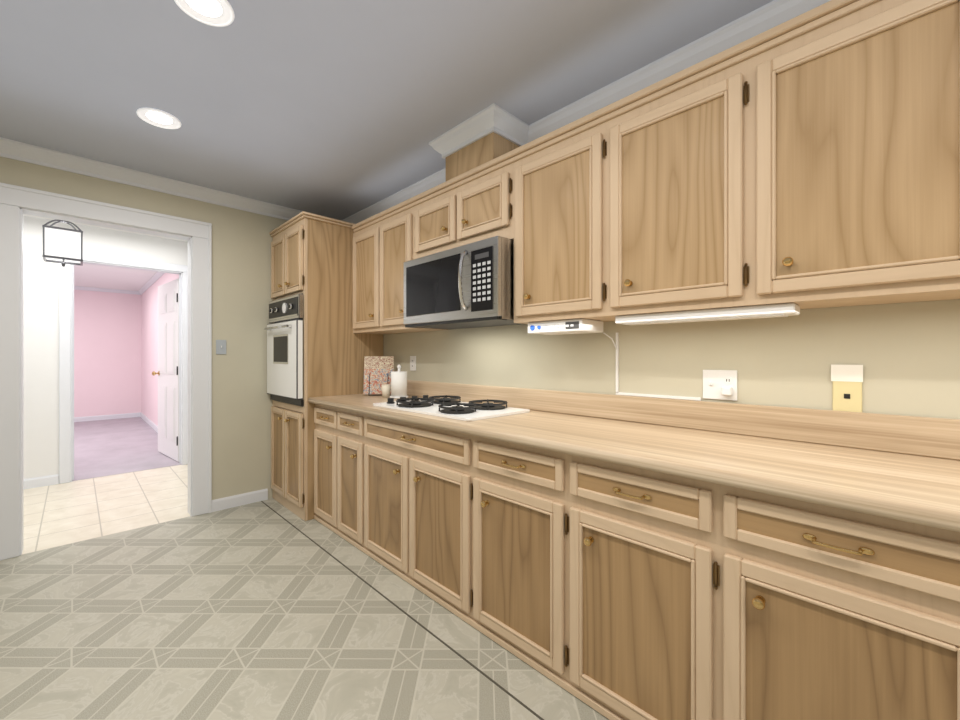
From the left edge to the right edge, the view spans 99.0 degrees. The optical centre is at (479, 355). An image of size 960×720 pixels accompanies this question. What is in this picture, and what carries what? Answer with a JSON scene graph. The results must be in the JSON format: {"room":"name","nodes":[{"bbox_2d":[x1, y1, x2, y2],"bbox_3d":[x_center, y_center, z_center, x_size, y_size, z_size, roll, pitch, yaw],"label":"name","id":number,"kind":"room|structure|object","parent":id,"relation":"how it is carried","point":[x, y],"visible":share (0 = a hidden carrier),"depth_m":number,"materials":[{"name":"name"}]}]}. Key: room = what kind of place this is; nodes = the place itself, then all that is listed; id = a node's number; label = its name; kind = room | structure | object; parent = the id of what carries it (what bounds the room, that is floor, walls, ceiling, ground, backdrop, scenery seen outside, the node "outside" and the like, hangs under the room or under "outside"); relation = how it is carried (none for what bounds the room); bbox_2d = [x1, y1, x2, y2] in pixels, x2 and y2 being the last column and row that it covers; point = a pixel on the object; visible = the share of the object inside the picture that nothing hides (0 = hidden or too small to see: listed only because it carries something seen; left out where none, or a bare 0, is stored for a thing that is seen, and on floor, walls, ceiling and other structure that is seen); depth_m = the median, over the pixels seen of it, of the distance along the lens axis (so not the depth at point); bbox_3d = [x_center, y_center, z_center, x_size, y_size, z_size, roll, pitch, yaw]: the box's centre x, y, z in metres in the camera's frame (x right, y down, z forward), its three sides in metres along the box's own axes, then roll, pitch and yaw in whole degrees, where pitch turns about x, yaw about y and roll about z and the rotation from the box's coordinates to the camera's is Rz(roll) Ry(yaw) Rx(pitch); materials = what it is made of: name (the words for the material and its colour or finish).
{"room":"kitchen","nodes":[
{"label":"kitchen","id":0,"kind":"room"},
{"bbox_2d":[23,216,187,478],"bbox_3d":[-4.572,-0.033,3.439,4.200,2.500,0.120,0,0,-45],"label":"wall","id":1,"kind":"structure","parent":0,"point":[40,367],"depth_m":3.85,"materials":[{"name":"white paint"}]},
{"bbox_2d":[23,474,58,488],"bbox_3d":[-4.481,1.172,3.434,1.325,0.090,0.016,0,0,-45],"label":"baseboard","id":2,"kind":"structure","parent":1,"relation":"attached to","point":[29,483],"depth_m":3.81,"materials":[{"name":"white wood"}]},
{"bbox_2d":[59,249,187,483],"bbox_3d":[-3.678,0.101,4.312,1.044,2.232,0.140,0,0,-45],"label":"door frame","id":3,"kind":"structure","parent":1,"relation":"attached to","point":[66,373],"depth_m":4.01,"materials":[{"name":"white wood"}]},
{"bbox_2d":[152,278,178,461],"bbox_3d":[-3.771,0.161,4.915,0.843,2.088,0.112,0,0,39],"label":"interior door","id":4,"kind":"structure","parent":1,"relation":"in","point":[168,369],"depth_m":4.87,"materials":[{"name":"white wood"}]},
{"bbox_2d":[74,289,141,416],"bbox_3d":[-8.158,-0.033,6.912,3.780,2.500,0.100,0,0,-45],"label":"wall","id":5,"kind":"structure","parent":0,"point":[115,350],"depth_m":7.85,"materials":[{"name":"pink paint"}]},
{"bbox_2d":[74,286,135,293],"bbox_3d":[-8.112,-1.253,6.851,3.660,0.060,0.050,0,0,-45],"label":"crown molding","id":6,"kind":"structure","parent":5,"relation":"attached to","point":[75,287],"depth_m":7.79,"materials":[{"name":"white wood"}]},
{"bbox_2d":[74,413,138,421],"bbox_3d":[-8.124,1.172,6.863,3.720,0.090,0.016,0,0,-45],"label":"baseboard","id":7,"kind":"structure","parent":5,"relation":"attached to","point":[128,415],"depth_m":7.82,"materials":[{"name":"white wood"}]},
{"bbox_2d":[0,157,286,499],"bbox_3d":[-2.564,-0.033,2.829,3.400,2.500,0.120,0,0,-45],"label":"wall","id":8,"kind":"structure","parent":0,"point":[241,399],"depth_m":3.31,"materials":[{"name":"beige paint"}]},
{"bbox_2d":[0,182,211,560],"bbox_3d":[-2.538,0.093,2.849,1.119,2.247,0.164,0,0,-45],"label":"door frame","id":9,"kind":"structure","parent":8,"relation":"attached to","point":[17,203],"depth_m":2.65,"materials":[{"name":"white wood"}]},
{"bbox_2d":[0,137,301,220],"bbox_3d":[-2.355,-1.237,2.902,3.000,0.092,0.070,0,0,-45],"label":"crown molding","id":10,"kind":"structure","parent":8,"relation":"attached to","point":[11,149],"depth_m":2.85,"materials":[{"name":"white wood"}]},
{"bbox_2d":[216,340,225,353],"bbox_3d":[-2.047,-0.070,3.244,0.070,0.115,0.015,0,0,-45],"label":"light switch","id":11,"kind":"object","parent":8,"relation":"attached to","point":[220,346],"visible":1,"depth_m":3.24,"materials":[{"name":"grey plastic"}]},
{"bbox_2d":[212,489,267,511],"bbox_3d":[-1.954,1.172,3.337,0.417,0.090,0.016,0,0,-45],"label":"baseboard","id":12,"kind":"structure","parent":8,"relation":"attached to","point":[219,504],"depth_m":3.33,"materials":[{"name":"white wood"}]},
{"bbox_2d":[142,273,178,425],"bbox_3d":[-5.056,-0.033,6.546,0.120,2.500,4.980,0,0,-45],"label":"wall","id":13,"kind":"structure","parent":0,"point":[149,297],"depth_m":7.20,"materials":[{"name":"paint"}]},
{"bbox_2d":[140,412,157,432],"bbox_3d":[-5.069,1.172,6.463,0.016,0.090,4.880,0,0,-45],"label":"baseboard","id":14,"kind":"structure","parent":13,"relation":"attached to","point":[147,420],"depth_m":7.18,"materials":[{"name":"white wood"}]},
{"bbox_2d":[136,272,163,294],"bbox_3d":[-5.081,-1.253,6.451,0.050,0.060,4.880,0,0,-45],"label":"crown molding","id":15,"kind":"structure","parent":13,"relation":"attached to","point":[158,274],"depth_m":7.01,"materials":[{"name":"white wood"}]},
{"bbox_2d":[0,417,608,719],"bbox_3d":[-3.157,1.240,2.504,4.900,0.053,13.400,0,0,-45],"label":"floor","id":16,"kind":"structure","parent":0,"point":[259,610],"depth_m":1.87,"materials":[{"name":"tile"}]},
{"bbox_2d":[314,404,329,528],"bbox_3d":[-0.877,0.782,3.105,0.606,0.868,0.445,0,0,-45],"label":"base cabinet","id":17,"kind":"object","parent":16,"relation":"on","point":[321,413],"depth_m":2.95,"materials":[{"name":"brown wood"}]},
{"bbox_2d":[269,211,382,520],"bbox_3d":[-1.310,0.080,3.471,0.706,2.272,0.724,0,0,-45],"label":"tall cabinet","id":18,"kind":"object","parent":16,"relation":"on","point":[312,257],"visible":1,"depth_m":3.16,"materials":[{"name":"brown wood"}]},
{"bbox_2d":[264,293,303,406],"bbox_3d":[-1.344,-0.044,3.453,0.726,0.843,0.662,0,0,-45],"label":"wall oven","id":19,"kind":"object","parent":18,"relation":"in","point":[284,328],"visible":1,"depth_m":3.15,"materials":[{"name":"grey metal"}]},
{"bbox_2d":[330,407,353,545],"bbox_3d":[-0.631,0.782,2.856,0.606,0.868,0.464,0,0,-45],"label":"base cabinet","id":20,"kind":"object","parent":16,"relation":"on","point":[341,421],"depth_m":2.73,"materials":[{"name":"brown wood"}]},
{"bbox_2d":[354,412,457,615],"bbox_3d":[-0.169,0.782,2.388,0.606,0.868,1.079,0,0,-45],"label":"base cabinet","id":21,"kind":"object","parent":16,"relation":"on","point":[406,473],"depth_m":2.17,"materials":[{"name":"brown wood"}]},
{"bbox_2d":[458,432,545,675],"bbox_3d":[0.346,0.782,1.867,0.606,0.868,0.614,0,0,-45],"label":"base cabinet","id":22,"kind":"object","parent":16,"relation":"on","point":[502,485],"depth_m":1.70,"materials":[{"name":"brown wood"}]},
{"bbox_2d":[546,450,685,719],"bbox_3d":[0.694,0.782,1.515,0.606,0.868,0.604,0,0,-45],"label":"base cabinet","id":23,"kind":"object","parent":16,"relation":"on","point":[610,591],"depth_m":1.35,"materials":[{"name":"brown wood"}]},
{"bbox_2d":[686,478,953,719],"bbox_3d":[1.042,0.782,1.163,0.606,0.868,0.614,0,0,-45],"label":"base cabinet","id":24,"kind":"object","parent":16,"relation":"on","point":[796,609],"depth_m":0.99,"materials":[{"name":"brown wood"}]},
{"bbox_2d":[308,380,959,531],"bbox_3d":[0.733,0.267,1.453,0.637,0.160,5.058,0,0,-45],"label":"countertop","id":25,"kind":"structure","parent":24,"relation":"on","point":[915,485],"depth_m":1.37,"materials":[{"name":"laminate"}]},
{"bbox_2d":[363,356,393,395],"bbox_3d":[-0.792,0.154,3.213,0.225,0.302,0.150,0,0,-10],"label":"cookbook stand","id":26,"kind":"object","parent":25,"relation":"on","point":[377,371],"visible":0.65,"depth_m":3.20,"materials":[{"name":"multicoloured paper"}]},
{"bbox_2d":[381,384,390,396],"bbox_3d":[-0.700,0.260,3.055,0.070,0.093,0.070,0,0,-45],"label":"cup","id":27,"kind":"object","parent":25,"relation":"on","point":[386,390],"visible":0.98,"depth_m":3.03,"materials":[{"name":"beige ceramic"}]},
{"bbox_2d":[390,365,408,398],"bbox_3d":[-0.594,0.184,3.012,0.136,0.243,0.136,0,0,-45],"label":"paper towel roll","id":28,"kind":"object","parent":25,"relation":"on","point":[398,383],"visible":0.96,"depth_m":2.96,"materials":[{"name":"white paper"}]},
{"bbox_2d":[373,395,529,420],"bbox_3d":[-0.195,0.281,2.394,0.470,0.051,0.880,0,0,-45],"label":"gas cooktop","id":29,"kind":"object","parent":25,"relation":"in","point":[452,407],"visible":1,"depth_m":2.25,"materials":[{"name":"white metal"}]},
{"bbox_2d":[954,531,959,719],"bbox_3d":[1.393,0.782,0.807,0.606,0.868,0.614,0,0,-45],"label":"base cabinet","id":30,"kind":"object","parent":16,"relation":"on","point":[956,534],"depth_m":0.82,"materials":[{"name":"brown wood"}]},
{"bbox_2d":[0,0,773,290],"bbox_3d":[-3.157,-1.323,2.504,4.900,0.080,13.400,0,0,-45],"label":"ceiling","id":31,"kind":"structure","parent":0,"point":[339,109],"depth_m":1.89,"materials":[{"name":"white paint"}]},
{"bbox_2d":[42,220,82,266],"bbox_3d":[-3.350,-0.999,3.297,0.224,0.566,0.224,0,0,-45],"label":"pendant lantern","id":32,"kind":"object","parent":31,"relation":"hanging from","point":[58,244],"visible":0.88,"depth_m":3.26,"materials":[{"name":"white glass"}]},
{"bbox_2d":[136,107,181,128],"bbox_3d":[-1.727,-1.278,2.209,0.192,0.012,0.192,0,0,-45],"label":"recessed light","id":33,"kind":"object","parent":31,"relation":"in","point":[158,118],"visible":1,"depth_m":2.21,"materials":[{"name":"white"}]},
{"bbox_2d":[174,0,234,26],"bbox_3d":[-1.005,-1.278,1.492,0.192,0.012,0.192,0,0,-45],"label":"recessed light","id":34,"kind":"object","parent":31,"relation":"in","point":[218,13],"visible":1,"depth_m":1.52,"materials":[{"name":"white"}]},
{"bbox_2d":[383,299,959,460],"bbox_3d":[0.949,-0.033,1.763,0.100,2.500,6.575,0,0,-45],"label":"wall","id":35,"kind":"structure","parent":0,"point":[906,356],"depth_m":1.60,"materials":[{"name":"beige paint"}]},
{"bbox_2d":[352,216,391,333],"bbox_3d":[-0.758,-0.594,3.201,0.301,0.823,0.475,0,0,-45],"label":"upper cabinet","id":36,"kind":"object","parent":35,"relation":"attached to","point":[362,237],"depth_m":3.15,"materials":[{"name":"brown wood"}]},
{"bbox_2d":[341,167,445,223],"bbox_3d":[-0.663,-1.237,3.260,0.090,0.092,1.770,0,0,-45],"label":"crown molding","id":37,"kind":"structure","parent":35,"relation":"attached to","point":[439,177],"depth_m":3.21,"materials":[{"name":"white wood"}]},
{"bbox_2d":[372,200,447,333],"bbox_3d":[-0.497,-0.594,2.937,0.301,0.823,0.477,0,0,-45],"label":"upper cabinet","id":38,"kind":"object","parent":35,"relation":"attached to","point":[391,228],"depth_m":2.87,"materials":[{"name":"brown wood"}]},
{"bbox_2d":[410,356,415,370],"bbox_3d":[-0.519,0.057,3.170,0.009,0.115,0.075,0,0,-45],"label":"electrical outlet","id":39,"kind":"object","parent":35,"relation":"attached to","point":[412,363],"visible":1,"depth_m":3.16,"materials":[{"name":"white plastic"}]},
{"bbox_2d":[412,153,507,259],"bbox_3d":[-0.033,-0.802,2.469,0.298,0.407,0.840,0,0,-45],"label":"upper cabinet","id":40,"kind":"object","parent":35,"relation":"attached to","point":[472,207],"depth_m":2.33,"materials":[{"name":"brown wood"}]},
{"bbox_2d":[404,236,520,328],"bbox_3d":[-0.084,-0.388,2.419,0.438,0.413,0.816,0,0,-45],"label":"microwave","id":41,"kind":"object","parent":40,"relation":"attached to","point":[470,285],"visible":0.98,"depth_m":2.21,"materials":[{"name":"silver metal"}]},
{"bbox_2d":[446,132,519,180],"bbox_3d":[0.031,-1.158,2.420,0.277,0.248,0.396,0,0,-45],"label":"enclosure","id":42,"kind":"object","parent":40,"relation":"on","point":[487,148],"visible":0.36,"depth_m":2.28,"materials":[{"name":"brown wood"}]},
{"bbox_2d":[429,103,511,158],"bbox_3d":[-0.090,-1.237,2.301,0.082,0.092,0.540,0,0,-45],"label":"crown molding","id":43,"kind":"structure","parent":42,"relation":"attached to","point":[498,120],"depth_m":2.23,"materials":[{"name":"white wood"}]},
{"bbox_2d":[508,112,614,323],"bbox_3d":[0.442,-0.587,1.986,0.301,0.837,0.515,0,0,-45],"label":"upper cabinet","id":44,"kind":"object","parent":35,"relation":"attached to","point":[554,180],"depth_m":1.88,"materials":[{"name":"brown wood"}]},
{"bbox_2d":[528,319,602,334],"bbox_3d":[0.411,-0.139,1.994,0.201,0.056,0.310,0,0,-45],"label":"under-cabinet radio","id":45,"kind":"object","parent":44,"relation":"attached to","point":[570,326],"visible":1,"depth_m":1.91,"materials":[{"name":"white plastic"}]},
{"bbox_2d":[603,332,700,400],"bbox_3d":[0.758,0.035,1.847,0.051,0.301,0.422,0,0,-45],"label":"cord cover","id":46,"kind":"object","parent":35,"relation":"attached to","point":[638,394],"visible":1,"depth_m":1.96,"materials":[{"name":"white plastic"}]},
{"bbox_2d":[512,0,830,145],"bbox_3d":[1.681,-1.237,0.887,0.090,0.092,4.100,0,0,-45],"label":"crown molding","id":47,"kind":"structure","parent":35,"relation":"attached to","point":[776,12],"depth_m":1.75,"materials":[{"name":"white wood"}]},
{"bbox_2d":[600,44,743,319],"bbox_3d":[0.824,-0.587,1.600,0.301,0.837,0.572,0,0,-45],"label":"upper cabinet","id":48,"kind":"object","parent":35,"relation":"attached to","point":[672,150],"depth_m":1.51,"materials":[{"name":"brown wood"}]},
{"bbox_2d":[703,370,736,400],"bbox_3d":[0.962,0.117,1.653,0.034,0.120,0.125,0,0,-45],"label":"outlet","id":49,"kind":"object","parent":35,"relation":"attached to","point":[719,384],"visible":1,"depth_m":1.66,"materials":[{"name":"white plastic"}]},
{"bbox_2d":[831,365,862,411],"bbox_3d":[1.242,0.110,1.388,0.008,0.160,0.081,0,0,-45],"label":"phone jack","id":50,"kind":"object","parent":35,"relation":"attached to","point":[847,380],"visible":1,"depth_m":1.39,"materials":[{"name":"beige plastic"}]},
{"bbox_2d":[744,0,955,308],"bbox_3d":[1.164,-0.587,1.255,0.301,0.837,0.520,0,0,-45],"label":"upper cabinet","id":51,"kind":"object","parent":35,"relation":"attached to","point":[809,159],"depth_m":1.17,"materials":[{"name":"brown wood"}]},
{"bbox_2d":[615,303,799,324],"bbox_3d":[0.809,-0.149,1.531,0.105,0.036,0.600,0,0,-45],"label":"under-cabinet light","id":52,"kind":"object","parent":51,"relation":"attached to","point":[763,311],"visible":1,"depth_m":1.45,"materials":[{"name":"white plastic"}]},
{"bbox_2d":[952,0,959,299],"bbox_3d":[1.526,-0.587,0.889,0.301,0.837,0.634,0,0,-45],"label":"upper cabinet","id":53,"kind":"object","parent":35,"relation":"attached to","point":[957,296],"depth_m":1.03,"materials":[{"name":"brown wood"}]}
]}

